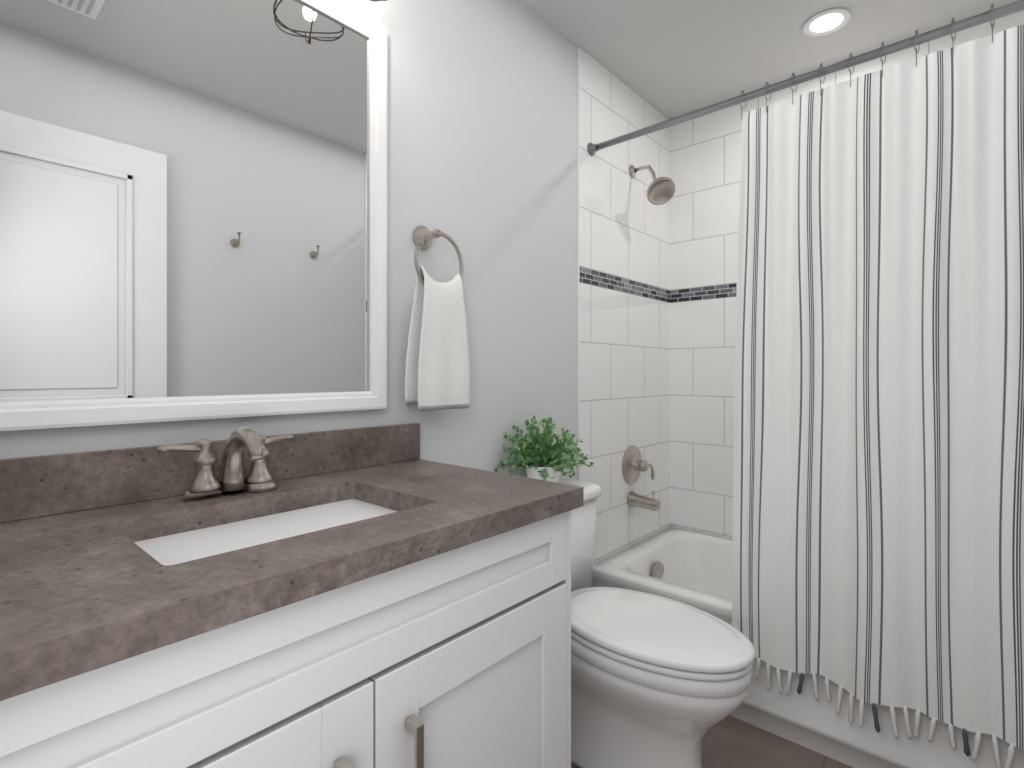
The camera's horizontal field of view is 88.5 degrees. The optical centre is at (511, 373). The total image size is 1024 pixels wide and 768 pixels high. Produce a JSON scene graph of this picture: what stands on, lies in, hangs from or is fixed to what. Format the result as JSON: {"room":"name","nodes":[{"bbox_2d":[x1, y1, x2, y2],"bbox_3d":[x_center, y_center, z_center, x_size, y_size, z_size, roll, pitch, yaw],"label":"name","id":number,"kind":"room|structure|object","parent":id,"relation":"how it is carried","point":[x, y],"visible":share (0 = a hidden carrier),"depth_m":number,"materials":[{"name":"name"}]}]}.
{"room":"bathroom","nodes":[
{"label":"bathroom","id":0,"kind":"room"},
{"bbox_2d":[0,0,577,479],"bbox_3d":[-0.125,-0.075,1.742,0.120,2.430,2.900,0,0,42],"label":"wall","id":1,"kind":"structure","parent":0,"point":[482,134],"depth_m":1.68,"materials":[{"name":"white paint"}]},
{"bbox_2d":[0,0,386,430],"bbox_3d":[-0.598,-0.409,1.097,0.028,1.002,0.786,0,0,42],"label":"mirror","id":2,"kind":"object","parent":1,"relation":"attached to","point":[193,209],"visible":0.95,"depth_m":1.05,"materials":[{"name":"mirror"}]},
{"bbox_2d":[413,225,463,284],"bbox_3d":[-0.221,-0.320,1.483,0.076,0.202,0.176,0,0,42],"label":"towel ring","id":3,"kind":"object","parent":1,"relation":"attached to","point":[423,237],"visible":0.92,"depth_m":1.47,"materials":[{"name":"silver metal"}]},
{"bbox_2d":[405,265,469,410],"bbox_3d":[-0.205,-0.096,1.461,0.070,0.390,0.185,0,0,42],"label":"hand towel","id":4,"kind":"object","parent":3,"relation":"hanging from","point":[437,375],"visible":1,"depth_m":1.43,"materials":[{"name":"white fabric"}]},
{"bbox_2d":[578,47,669,559],"bbox_3d":[0.522,-0.262,2.371,0.009,2.055,0.780,0,0,42],"label":"tiled wall","id":5,"kind":"structure","parent":0,"point":[657,285],"depth_m":2.31,"materials":[{"name":"tile"}]},
{"bbox_2d":[622,445,654,483],"bbox_3d":[0.572,0.413,2.361,0.077,0.174,0.176,0,0,42],"label":"shower valve","id":6,"kind":"object","parent":5,"relation":"attached to","point":[634,464],"visible":1,"depth_m":2.35,"materials":[{"name":"silver metal"}]},
{"bbox_2d":[627,491,660,510],"bbox_3d":[0.590,0.562,2.338,0.138,0.088,0.074,0,0,42],"label":"tub spout","id":7,"kind":"object","parent":5,"relation":"attached to","point":[634,499],"visible":1,"depth_m":2.32,"materials":[{"name":"silver metal"}]},
{"bbox_2d":[629,165,675,204],"bbox_3d":[0.602,-0.838,2.288,0.218,0.218,0.138,0,0,42],"label":"shower head","id":8,"kind":"object","parent":5,"relation":"attached to","point":[660,190],"visible":1,"depth_m":2.25},
{"bbox_2d":[587,0,1023,155],"bbox_3d":[0.880,-0.910,1.638,1.499,0.052,0.052,0,0,42],"label":"curtain rod","id":9,"kind":"object","parent":5,"relation":"attached to","point":[970,22],"visible":1,"depth_m":1.57,"materials":[{"name":"silver metal"}]},
{"bbox_2d":[739,4,994,119],"bbox_3d":[1.077,-0.884,1.462,0.849,0.100,0.041,0,0,42],"label":"curtain rings","id":10,"kind":"object","parent":9,"relation":"hanging from","point":[883,45],"visible":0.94,"depth_m":1.49,"materials":[{"name":"silver metal"}]},
{"bbox_2d":[732,24,1023,767],"bbox_3d":[1.057,0.063,1.405,0.886,1.842,0.105,0,0,42],"label":"shower curtain","id":11,"kind":"object","parent":10,"relation":"hanging from","point":[878,510],"visible":1,"depth_m":1.42,"materials":[{"name":"fabric"}]},
{"bbox_2d":[571,715,852,767],"bbox_3d":[0.488,1.200,1.197,1.760,0.120,2.900,0,0,42],"label":"floor","id":12,"kind":"structure","parent":0,"point":[729,741],"depth_m":1.59,"materials":[{"name":"tile"}]},
{"bbox_2d":[0,423,583,767],"bbox_3d":[-0.389,0.640,0.917,0.578,1.000,1.005,0,0,42],"label":"bathroom vanity","id":13,"kind":"object","parent":12,"relation":"on","point":[378,597],"visible":1,"depth_m":0.77,"materials":[{"name":"white paint"}]},
{"bbox_2d":[157,426,293,500],"bbox_3d":[-0.522,0.170,1.016,0.160,0.138,0.255,0,0,42],"label":"faucet","id":14,"kind":"object","parent":13,"relation":"on","point":[206,483],"visible":1,"depth_m":1.02,"materials":[{"name":"silver metal"}]},
{"bbox_2d":[559,478,754,767],"bbox_3d":[0.304,0.761,1.548,0.769,0.757,0.464,0,0,42],"label":"toilet","id":15,"kind":"object","parent":12,"relation":"on","point":[657,681],"visible":0.67,"depth_m":1.39,"materials":[{"name":"ceramic"}]},
{"bbox_2d":[494,415,593,482],"bbox_3d":[0.133,0.261,1.730,0.270,0.242,0.405,0,0,42],"label":"potted plant","id":16,"kind":"object","parent":15,"relation":"on","point":[540,456],"visible":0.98,"depth_m":1.72,"materials":[{"name":"green plant"}]},
{"bbox_2d":[592,524,1023,767],"bbox_3d":[1.117,0.954,1.904,1.514,0.372,0.761,0,0,42],"label":"bathtub","id":17,"kind":"object","parent":12,"relation":"on","point":[688,566],"visible":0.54,"depth_m":1.65,"materials":[{"name":"ceramic"}]},
{"bbox_2d":[519,0,1018,119],"bbox_3d":[0.488,-1.350,1.197,1.760,0.120,2.900,0,0,42],"label":"ceiling","id":18,"kind":"structure","parent":0,"point":[669,59],"depth_m":2.01,"materials":[{"name":"white paint"}]},
{"bbox_2d":[802,8,850,36],"bbox_3d":[1.153,-1.286,1.930,0.154,0.007,0.154,0,0,42],"label":"recessed light","id":19,"kind":"object","parent":18,"relation":"in","point":[827,22],"visible":1,"depth_m":1.93,"materials":[{"name":"paint"}]},
{"bbox_2d":[670,10,1023,535],"bbox_3d":[1.369,-0.262,2.187,1.520,2.055,0.010,0,0,42],"label":"tiled wall","id":20,"kind":"structure","parent":0,"point":[705,151],"depth_m":2.55,"materials":[{"name":"tile"}]}
]}

